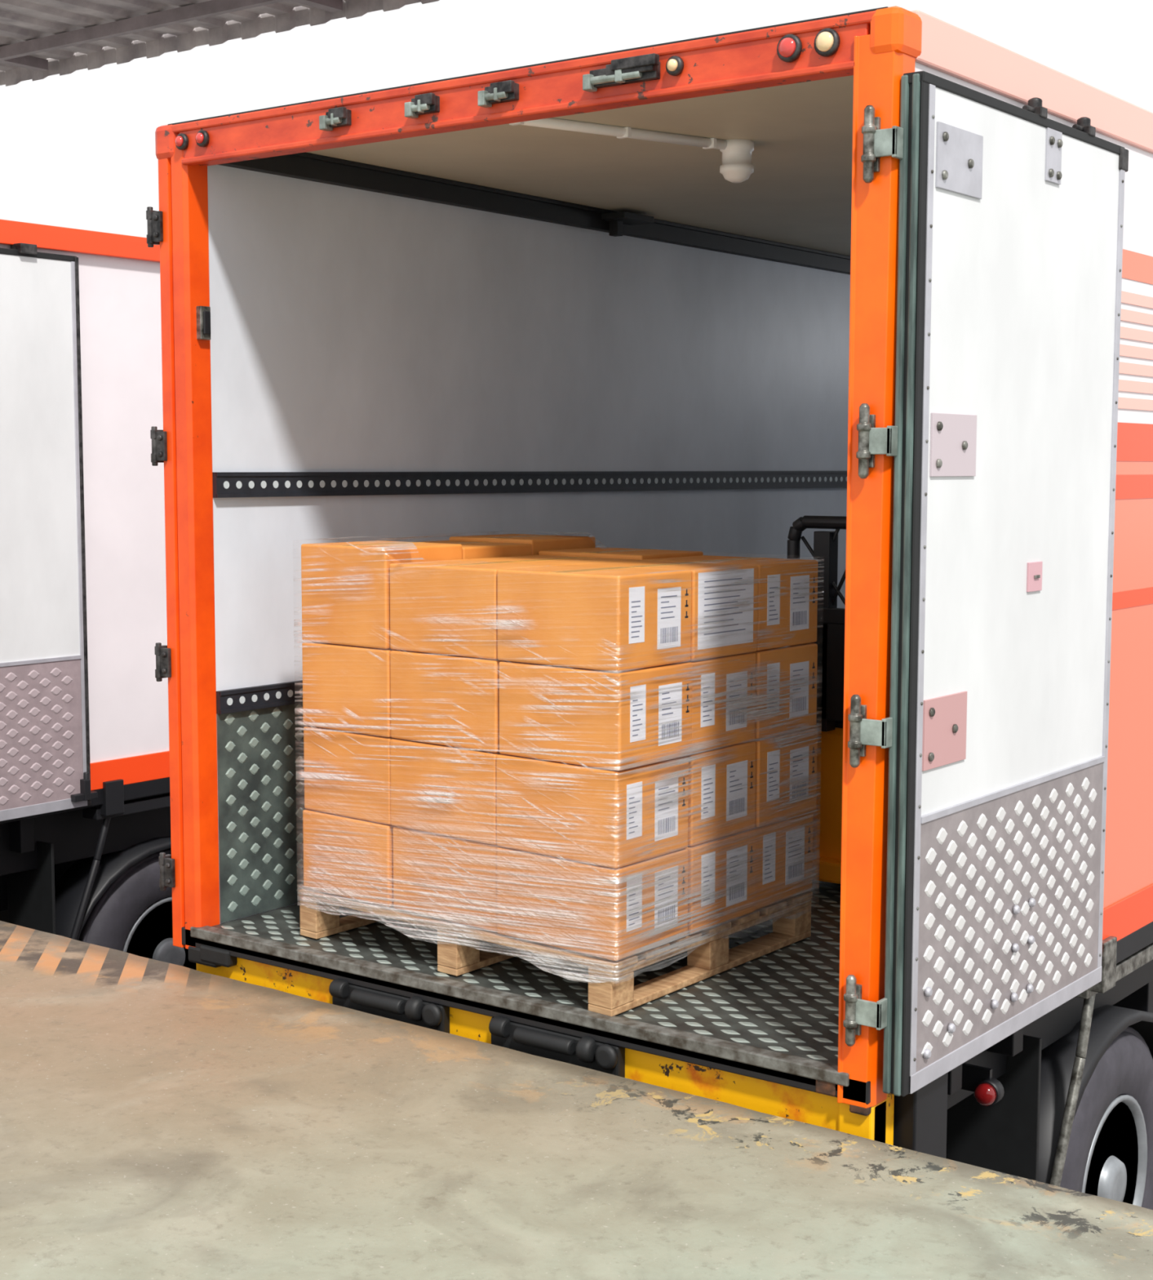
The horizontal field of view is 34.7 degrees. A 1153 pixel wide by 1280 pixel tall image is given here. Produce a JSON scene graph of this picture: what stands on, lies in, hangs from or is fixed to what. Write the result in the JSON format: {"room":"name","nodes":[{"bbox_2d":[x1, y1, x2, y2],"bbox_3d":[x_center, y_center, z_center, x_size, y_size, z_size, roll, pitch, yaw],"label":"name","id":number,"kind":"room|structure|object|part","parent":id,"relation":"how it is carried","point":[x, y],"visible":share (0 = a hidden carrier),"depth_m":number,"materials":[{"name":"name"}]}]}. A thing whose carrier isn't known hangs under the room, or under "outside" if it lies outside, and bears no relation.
{"room":"loading area","nodes":[
{"label":"loading area","id":0,"kind":"room"},
{"bbox_2d":[0,0,342,71],"bbox_3d":[-3.095,-4.455,12.874,20.000,0.100,1.900,4,7,37],"label":"purlins","id":1,"kind":"object","parent":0,"point":[17,54],"visible":1,"depth_m":13.53,"materials":[{"name":"metal"}]},
{"bbox_2d":[0,0,350,71],"bbox_3d":[-3.071,-4.528,12.900,20.000,0.036,1.980,4,7,37],"label":"corrugated sheets","id":2,"kind":"object","parent":1,"relation":"on","point":[20,20],"visible":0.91,"depth_m":13.61,"materials":[{"name":"grey metal"}]},
{"bbox_2d":[0,0,439,86],"bbox_3d":[-2.477,-4.545,13.694,20.000,0.172,0.024,4,7,37],"label":"roof edge","id":3,"kind":"object","parent":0,"point":[300,15],"depth_m":13.97,"materials":[{"name":"grey metal"}]},
{"bbox_2d":[0,920,1152,1279],"bbox_3d":[-3.941,1.946,2.320,24.000,1.238,9.124,4,7,37],"label":"floor","id":4,"kind":"structure","parent":0,"point":[159,1120],"depth_m":4.08,"materials":[{"name":"concrete"}]},
{"bbox_3d":[14.025,0.378,26.226,80.000,0.070,69.000,4,7,37],"label":"ground","id":5,"kind":"structure","parent":0,"visible":0},
{"bbox_2d":[0,218,196,970],"bbox_3d":[-1.456,-0.126,10.832,2.617,3.779,8.046,4,7,37],"label":"truck","id":6,"kind":"object","parent":5,"relation":"on","point":[85,797],"visible":0.3,"depth_m":7.95,"materials":[{"name":"orange paint"}]},
{"bbox_3d":[-2.262,-1.599,7.541,0.072,0.040,0.080,4,7,37],"label":"lock rod","id":7,"kind":"part","parent":6,"relation":"part of","materials":[{"name":"metal"}]},
{"bbox_3d":[-2.459,0.115,7.416,0.009,0.016,1.139,4,7,37],"label":"kick plate trim","id":8,"kind":"part","parent":6,"relation":"part of","materials":[{"name":"metal"}]},
{"bbox_3d":[-2.460,0.414,7.444,0.007,0.600,1.137,4,7,37],"label":"door kick plate","id":9,"kind":"part","parent":6,"relation":"part of","materials":[{"name":"grey metal"}]},
{"bbox_3d":[-2.477,-0.394,7.385,0.055,2.310,1.195,4,7,37],"label":"door edge trim","id":10,"kind":"part","parent":6,"relation":"part of","materials":[{"name":"metal"}]},
{"bbox_3d":[-0.480,-1.887,9.950,0.036,0.097,8.000,4,7,37],"label":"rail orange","id":11,"kind":"part","parent":6,"relation":"part of","materials":[{"name":"orange paint"}]},
{"bbox_3d":[-0.505,-0.718,10.135,0.090,2.425,7.910,4,7,37],"label":"panel","id":12,"kind":"part","parent":6,"relation":"part of","materials":[{"name":"white metal"}]},
{"bbox_3d":[-0.481,0.486,10.228,0.038,0.070,7.910,4,7,37],"label":"sill rail","id":13,"kind":"part","parent":6,"relation":"part of","materials":[{"name":"metal"}]},
{"bbox_3d":[-1.426,0.972,11.017,2.320,1.050,7.860,4,7,37],"label":"chassis frame","id":14,"kind":"part","parent":6,"relation":"part of","materials":[{"name":"black metal"}]},
{"bbox_2d":[146,5,1152,1209],"bbox_3d":[2.124,0.119,8.151,2.575,3.811,8.038,4,7,37],"label":"truck","id":15,"kind":"object","parent":5,"relation":"on","point":[922,317],"visible":0.71,"depth_m":5.39,"materials":[{"name":"orange paint"}]},
{"bbox_2d":[174,133,188,150],"bbox_3d":[-1.179,-1.481,5.476,0.048,0.048,0.026,4,7,37],"label":"marker lamp","id":16,"kind":"object","parent":15,"relation":"attached to","point":[181,140],"depth_m":5.47,"materials":[{"name":"red plastic"}]},
{"bbox_3d":[-1.194,-0.267,5.673,0.130,2.465,0.090,4,7,37],"label":"post","id":17,"kind":"part","parent":15,"relation":"part of","materials":[{"name":"orange metal"}]},
{"bbox_2d":[195,129,208,146],"bbox_3d":[-1.107,-1.476,5.422,0.048,0.048,0.026,4,7,37],"label":"marker lamp","id":18,"kind":"object","parent":15,"relation":"attached to","point":[202,136],"depth_m":5.42,"materials":[{"name":"red plastic"}]},
{"bbox_3d":[-1.126,-0.958,5.570,0.034,0.100,0.040,4,7,37],"label":"latch plate","id":19,"kind":"part","parent":15,"relation":"part of","materials":[{"name":"metal"}]},
{"bbox_3d":[0.844,-0.047,8.302,0.024,0.070,6.510,4,7,37],"label":"track rail","id":20,"kind":"part","parent":15,"relation":"part of","materials":[{"name":"grey metal"}]},
{"bbox_3d":[0.386,0.373,7.738,0.007,0.660,5.000,4,7,37],"label":"kick plate","id":21,"kind":"part","parent":15,"relation":"part of","materials":[{"name":"grey metal"}]},
{"bbox_3d":[1.303,0.768,7.134,2.244,0.007,5.200,4,7,37],"label":"floor tread plate","id":22,"kind":"part","parent":15,"relation":"part of","materials":[{"name":"grey metal"}]},
{"bbox_3d":[0.845,-0.716,8.239,0.024,0.078,6.510,4,7,37],"label":"track rail","id":23,"kind":"part","parent":15,"relation":"part of","materials":[{"name":"grey metal"}]},
{"bbox_3d":[1.019,-1.718,8.265,0.154,0.095,6.910,4,7,37],"label":"ceiling corner rail","id":24,"kind":"part","parent":15,"relation":"part of","materials":[{"name":"metal"}]},
{"bbox_2d":[297,888,813,1016],"bbox_3d":[-0.057,0.832,5.617,1.276,0.144,1.165,4,7,37],"label":"wooden pallet","id":25,"kind":"object","parent":15,"relation":"on","point":[612,991],"visible":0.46,"depth_m":5.20,"materials":[{"name":"brown wood"}]},
{"bbox_2d":[293,531,824,960],"bbox_3d":[-0.055,0.230,5.559,1.281,1.065,1.166,4,7,37],"label":"cartons","id":26,"kind":"object","parent":25,"relation":"on","point":[566,742],"visible":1,"depth_m":5.12,"materials":[{"name":"orange cardboard"}]},
{"bbox_2d":[509,117,754,182],"bbox_3d":[0.071,-1.431,5.338,1.108,0.122,0.103,-3,6,-34],"label":"ceiling lamp","id":27,"kind":"object","parent":15,"relation":"attached to","point":[736,166],"visible":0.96,"depth_m":5.49,"materials":[{"name":"white plastic"}]},
{"bbox_2d":[666,55,684,75],"bbox_3d":[0.232,-1.379,4.423,0.046,0.046,0.026,4,7,37],"label":"marker lamp","id":28,"kind":"object","parent":15,"relation":"attached to","point":[674,64],"depth_m":4.42,"materials":[{"name":"beige plastic"}]},
{"bbox_2d":[777,34,802,62],"bbox_3d":[0.485,-1.361,4.234,0.062,0.062,0.026,4,7,37],"label":"marker lamp","id":29,"kind":"object","parent":15,"relation":"attached to","point":[789,46],"depth_m":4.23,"materials":[{"name":"red plastic"}]},
{"bbox_2d":[787,515,846,884],"bbox_3d":[1.202,0.204,6.309,0.660,1.266,0.852,4,7,37],"label":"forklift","id":30,"kind":"object","parent":15,"relation":"on","point":[830,642],"visible":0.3,"depth_m":6.08,"materials":[{"name":"orange"}]},
{"bbox_3d":[1.129,0.522,6.225,0.560,0.480,0.400,4,7,37],"label":"motor","id":31,"kind":"part","parent":30,"relation":"part of","materials":[{"name":"orange"}]},
{"bbox_2d":[813,27,840,57],"bbox_3d":[0.564,-1.355,4.175,0.062,0.062,0.026,4,7,37],"label":"marker lamp","id":32,"kind":"object","parent":15,"relation":"attached to","point":[827,41],"depth_m":4.17,"materials":[{"name":"beige plastic"}]},
{"bbox_3d":[0.691,-0.130,4.262,0.108,2.465,0.096,4,7,37],"label":"post","id":33,"kind":"part","parent":15,"relation":"part of","materials":[{"name":"orange metal"}]},
{"bbox_3d":[0.874,0.214,4.351,0.014,0.165,0.225,4,7,37],"label":"door reinforcement plate","id":34,"kind":"part","parent":15,"relation":"part of","materials":[{"name":"pink metal"}]},
{"bbox_3d":[0.884,-0.455,4.300,0.014,0.145,0.235,4,7,37],"label":"door reinforcement plate","id":35,"kind":"part","parent":15,"relation":"part of","materials":[{"name":"pink"}]},
{"bbox_3d":[0.885,-1.102,4.239,0.014,0.145,0.235,4,7,37],"label":"door reinforcement plate","id":36,"kind":"part","parent":15,"relation":"part of","materials":[{"name":"metal"}]},
{"bbox_2d":[961,1062,1004,1106],"bbox_3d":[1.089,1.215,5.021,0.134,0.094,0.068,4,7,37],"label":"lamp","id":37,"kind":"object","parent":15,"relation":"attached to","point":[988,1091],"depth_m":5.01,"materials":[{"name":"red plastic"}]},
{"bbox_3d":[1.139,0.676,4.756,0.007,0.600,1.137,4,7,37],"label":"door kick plate","id":38,"kind":"part","parent":15,"relation":"part of","materials":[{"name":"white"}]},
{"bbox_3d":[1.140,0.376,4.728,0.009,0.016,1.139,4,7,37],"label":"kick plate trim","id":39,"kind":"part","parent":15,"relation":"part of","materials":[{"name":"metal"}]},
{"bbox_3d":[1.123,-0.132,4.697,0.055,2.310,1.195,4,7,37],"label":"door edge trim","id":40,"kind":"part","parent":15,"relation":"part of","materials":[{"name":"metal"}]},
{"bbox_3d":[3.129,-1.657,7.309,0.032,0.112,7.910,4,7,37],"label":"rail","id":41,"kind":"part","parent":15,"relation":"part of","materials":[{"name":"orange metal"}]},
{"bbox_3d":[3.094,-0.474,7.445,0.090,2.460,7.910,4,7,37],"label":"panel","id":42,"kind":"part","parent":15,"relation":"part of","materials":[{"name":"white metal"}]},
{"bbox_3d":[1.176,-0.162,4.722,0.011,0.075,0.085,4,7,37],"label":"door reinforcement plate","id":43,"kind":"part","parent":15,"relation":"part of","materials":[{"name":"pink metal"}]},
{"bbox_3d":[1.145,-1.329,4.609,0.056,0.050,0.120,4,7,37],"label":"lock rod","id":44,"kind":"part","parent":15,"relation":"part of","materials":[{"name":"metal"}]},
{"bbox_3d":[2.174,1.234,8.329,2.320,1.050,7.860,4,7,37],"label":"chassis frame","id":45,"kind":"part","parent":15,"relation":"part of","materials":[{"name":"black metal"}]},
{"bbox_3d":[1.211,-1.224,4.663,0.014,0.130,0.090,4,7,37],"label":"door reinforcement plate","id":46,"kind":"part","parent":15,"relation":"part of","materials":[{"name":"metal"}]},
{"bbox_3d":[1.337,-1.353,4.864,0.056,0.050,0.120,4,7,37],"label":"lock rod","id":47,"kind":"part","parent":15,"relation":"part of","materials":[{"name":"metal"}]},
{"bbox_3d":[3.119,0.748,7.540,0.038,0.070,7.910,4,7,37],"label":"sill rail","id":48,"kind":"part","parent":15,"relation":"part of","materials":[{"name":"grey metal"}]}
]}

